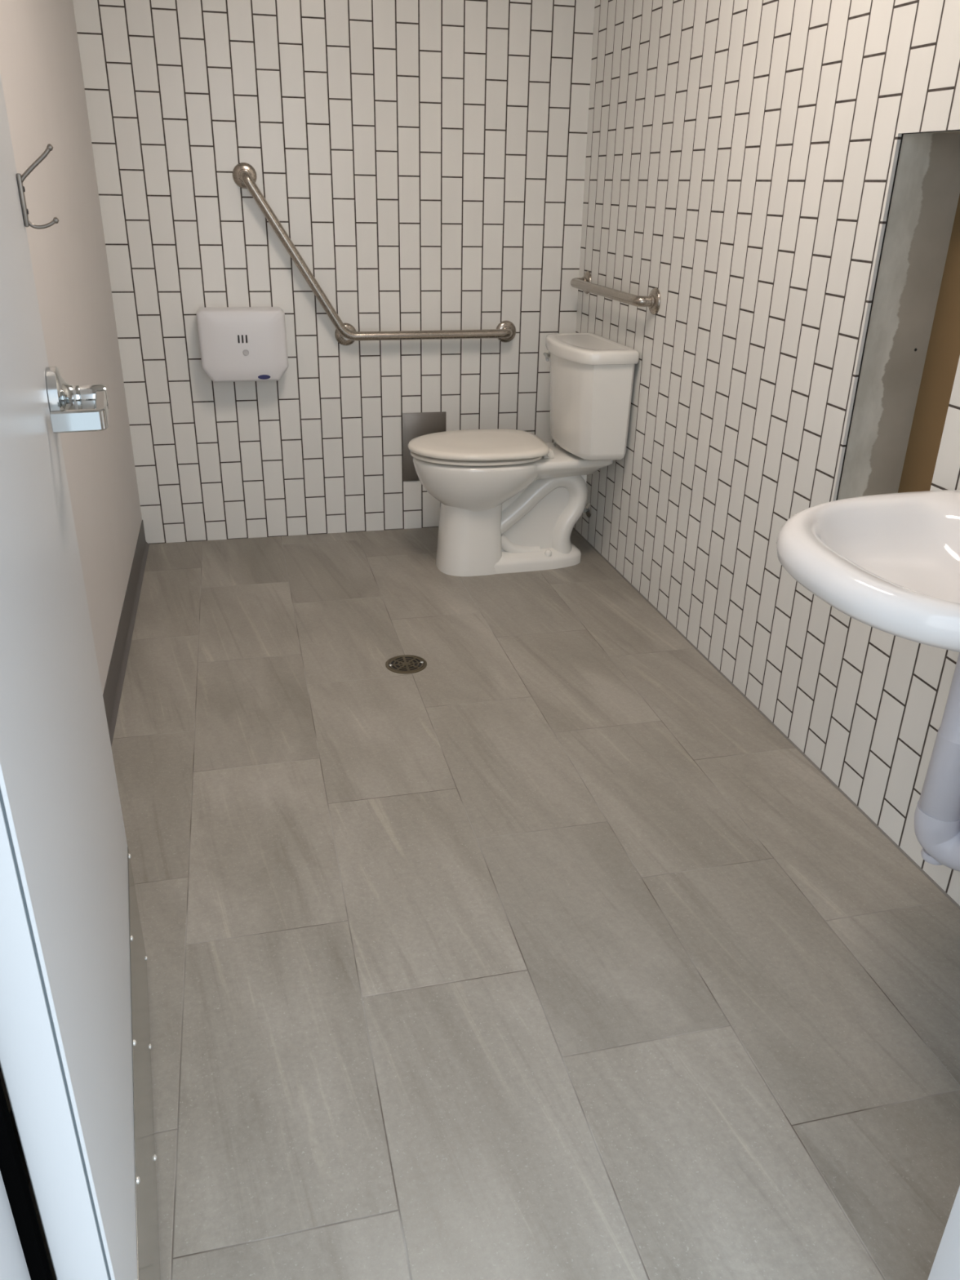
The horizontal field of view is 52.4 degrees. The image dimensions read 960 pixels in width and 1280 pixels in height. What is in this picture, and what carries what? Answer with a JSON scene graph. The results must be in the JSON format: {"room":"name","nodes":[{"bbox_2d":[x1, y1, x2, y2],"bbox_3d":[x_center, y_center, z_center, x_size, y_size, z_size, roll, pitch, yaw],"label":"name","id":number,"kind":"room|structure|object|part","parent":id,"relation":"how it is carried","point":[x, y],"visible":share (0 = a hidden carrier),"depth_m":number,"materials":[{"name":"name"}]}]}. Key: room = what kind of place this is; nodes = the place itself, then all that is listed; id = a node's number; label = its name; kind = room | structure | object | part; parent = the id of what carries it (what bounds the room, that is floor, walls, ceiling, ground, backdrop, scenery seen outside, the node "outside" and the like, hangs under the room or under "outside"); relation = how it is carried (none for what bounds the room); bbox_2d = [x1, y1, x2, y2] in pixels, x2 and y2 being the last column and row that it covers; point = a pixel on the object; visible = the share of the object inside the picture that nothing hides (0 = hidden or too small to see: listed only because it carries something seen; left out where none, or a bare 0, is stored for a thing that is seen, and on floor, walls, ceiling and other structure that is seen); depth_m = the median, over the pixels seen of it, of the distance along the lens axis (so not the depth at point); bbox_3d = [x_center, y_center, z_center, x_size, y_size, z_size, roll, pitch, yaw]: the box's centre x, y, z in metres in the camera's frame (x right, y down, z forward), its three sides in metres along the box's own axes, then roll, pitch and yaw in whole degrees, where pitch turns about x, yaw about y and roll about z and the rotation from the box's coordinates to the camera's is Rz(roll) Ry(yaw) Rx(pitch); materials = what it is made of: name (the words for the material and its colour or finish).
{"room":"public restroom","nodes":[
{"label":"public restroom","id":0,"kind":"room"},
{"bbox_2d":[0,0,142,1114],"bbox_3d":[-0.946,-0.749,1.804,0.123,2.510,3.380,-5,26,-13],"label":"wall","id":1,"kind":"structure","parent":0,"point":[41,71],"depth_m":2.59,"materials":[{"name":"paint"}]},
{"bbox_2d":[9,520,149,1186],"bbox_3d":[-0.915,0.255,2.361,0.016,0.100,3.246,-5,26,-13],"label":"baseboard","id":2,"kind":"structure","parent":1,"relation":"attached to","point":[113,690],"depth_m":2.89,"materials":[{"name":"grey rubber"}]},
{"bbox_2d":[72,0,595,543],"bbox_3d":[-0.367,-1.562,3.567,2.224,2.510,0.120,-5,26,-13],"label":"wall","id":3,"kind":"structure","parent":0,"point":[424,161],"depth_m":3.50,"materials":[{"name":"tile"}]},
{"bbox_2d":[196,306,288,382],"bbox_3d":[-0.857,-1.071,3.530,0.307,0.250,0.122,-5,26,-13],"label":"dispenser","id":4,"kind":"object","parent":3,"relation":"attached to","point":[237,344],"visible":1,"depth_m":3.48,"materials":[{"name":"white plastic"}]},
{"bbox_2d":[232,162,515,345],"bbox_3d":[-0.347,-1.385,3.546,1.031,0.613,0.072,-5,26,-13],"label":"grab bar","id":5,"kind":"object","parent":3,"relation":"attached to","point":[244,175],"visible":1,"depth_m":3.57,"materials":[{"name":"silver metal"}]},
{"bbox_2d":[402,411,445,481],"bbox_3d":[-0.223,-0.774,3.907,0.176,0.275,0.005,-5,26,-13],"label":"wall panel","id":6,"kind":"object","parent":3,"relation":"attached to","point":[416,424],"visible":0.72,"depth_m":3.87,"materials":[{"name":"silver metal"}]},
{"bbox_2d":[28,527,959,1279],"bbox_3d":[-0.071,0.290,2.514,1.724,0.060,3.410,-5,26,-13],"label":"floor","id":7,"kind":"structure","parent":0,"point":[535,950],"depth_m":1.83,"materials":[{"name":"tile"}]},
{"bbox_2d":[385,654,426,673],"bbox_3d":[-0.220,0.071,2.900,0.123,0.004,0.123,-5,26,-13],"label":"floor drain","id":8,"kind":"object","parent":7,"relation":"on","point":[404,664],"visible":1,"depth_m":2.90,"materials":[{"name":"brown metal"}]},
{"bbox_2d":[408,332,639,576],"bbox_3d":[0.111,-0.661,3.532,0.748,0.806,0.456,-5,26,-13],"label":"toilet","id":9,"kind":"object","parent":7,"relation":"on","point":[512,500],"visible":1,"depth_m":3.45,"materials":[{"name":"white ceramic"}]},
{"bbox_3d":[-0.001,-0.566,3.547,0.487,0.218,0.374,-5,26,-13],"label":"bowl","id":10,"kind":"part","parent":9,"relation":"part of","materials":[{"name":"white ceramic"}]},
{"bbox_3d":[-0.018,-0.677,3.490,0.466,0.013,0.374,-5,26,-13],"label":"seat","id":11,"kind":"part","parent":9,"relation":"part of","materials":[{"name":"beige plastic"}]},
{"bbox_3d":[-0.012,-0.700,3.481,0.492,0.028,0.392,-5,26,-13],"label":"seat lid","id":12,"kind":"part","parent":9,"relation":"part of","materials":[{"name":"beige plastic"}]},
{"bbox_3d":[0.250,-1.037,3.559,0.028,0.025,0.090,0,25,-3],"label":"flush lever","id":13,"kind":"part","parent":9,"relation":"part of","materials":[{"name":"silver metal"}]},
{"bbox_3d":[0.369,-0.859,3.508,0.208,0.335,0.432,-5,26,-13],"label":"tank","id":14,"kind":"part","parent":9,"relation":"part of","materials":[{"name":"white ceramic"}]},
{"bbox_3d":[0.370,-1.028,3.428,0.230,0.044,0.456,-5,26,-13],"label":"tank lid","id":15,"kind":"part","parent":9,"relation":"part of","materials":[{"name":"white ceramic"}]},
{"bbox_2d":[573,0,959,906],"bbox_3d":[0.916,-0.937,2.289,0.300,2.510,3.250,-5,26,-13],"label":"wall","id":16,"kind":"structure","parent":0,"point":[784,175],"depth_m":2.42,"materials":[{"name":"tile"}]},
{"bbox_2d":[582,502,591,517],"bbox_3d":[0.419,-0.525,3.878,0.031,0.057,0.060,-3,25,-9],"label":"water supply valve","id":17,"kind":"object","parent":16,"relation":"attached to","point":[588,508],"visible":0.12,"depth_m":3.85,"materials":[{"name":"silver metal"}]},
{"bbox_2d":[570,271,660,315],"bbox_3d":[0.448,-1.214,3.393,0.074,0.082,0.732,-5,26,-13],"label":"grab bar","id":18,"kind":"object","parent":16,"relation":"attached to","point":[652,301],"visible":1,"depth_m":3.22,"materials":[{"name":"silver metal"}]},
{"bbox_3d":[0.446,-1.214,3.392,0.070,0.033,0.683,-5,26,-13],"label":"rail","id":19,"kind":"part","parent":18,"relation":"part of","materials":[{"name":"silver metal"}]},
{"bbox_2d":[573,527,959,909],"bbox_3d":[0.746,0.156,2.761,0.004,0.004,3.246,-5,26,-13],"label":"trim","id":20,"kind":"structure","parent":16,"relation":"attached to","point":[879,828],"depth_m":2.49,"materials":[{"name":"grey"}]},
{"bbox_2d":[776,489,959,871],"bbox_3d":[0.741,0.103,1.625,0.509,0.760,0.620,-5,26,-13],"label":"sink","id":21,"kind":"object","parent":16,"relation":"attached to","point":[890,563],"visible":1,"depth_m":1.69,"materials":[{"name":"white ceramic"}]},
{"bbox_2d":[776,489,959,652],"bbox_3d":[0.744,-0.082,1.538,0.508,0.134,0.620,-5,26,-13],"label":"basin","id":22,"kind":"object","parent":21,"relation":"in","point":[890,563],"depth_m":1.65,"materials":[{"name":"white ceramic"}]},
{"bbox_3d":[0.477,-0.163,0.614,2.024,2.510,0.130,-5,26,-13],"label":"wall","id":23,"kind":"structure","parent":0,"visible":0},
{"bbox_2d":[0,72,160,1279],"bbox_3d":[-0.438,-0.158,0.971,0.125,2.027,0.894,-7,26,-17],"label":"door","id":24,"kind":"structure","parent":23,"relation":"in","point":[75,1046],"depth_m":0.91,"materials":[{"name":"paint"}]},
{"bbox_3d":[-0.559,-0.323,1.305,0.029,0.085,0.085,-7,26,-17],"label":"handle","id":25,"kind":"part","parent":24,"relation":"part of","materials":[{"name":"silver metal"}]},
{"bbox_3d":[-0.518,-0.298,1.263,0.064,0.032,0.118,-7,26,-17],"label":"lever","id":26,"kind":"part","parent":24,"relation":"part of","materials":[{"name":"silver metal"}]},
{"bbox_3d":[-0.465,0.641,1.351,0.002,0.250,0.860,-7,26,-17],"label":"kick plate","id":27,"kind":"part","parent":24,"relation":"part of","materials":[{"name":"silver metal"}]},
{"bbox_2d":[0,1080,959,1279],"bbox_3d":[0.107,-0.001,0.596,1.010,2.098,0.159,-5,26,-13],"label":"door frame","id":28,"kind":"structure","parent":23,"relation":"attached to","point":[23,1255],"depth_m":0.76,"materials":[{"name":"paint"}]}
]}

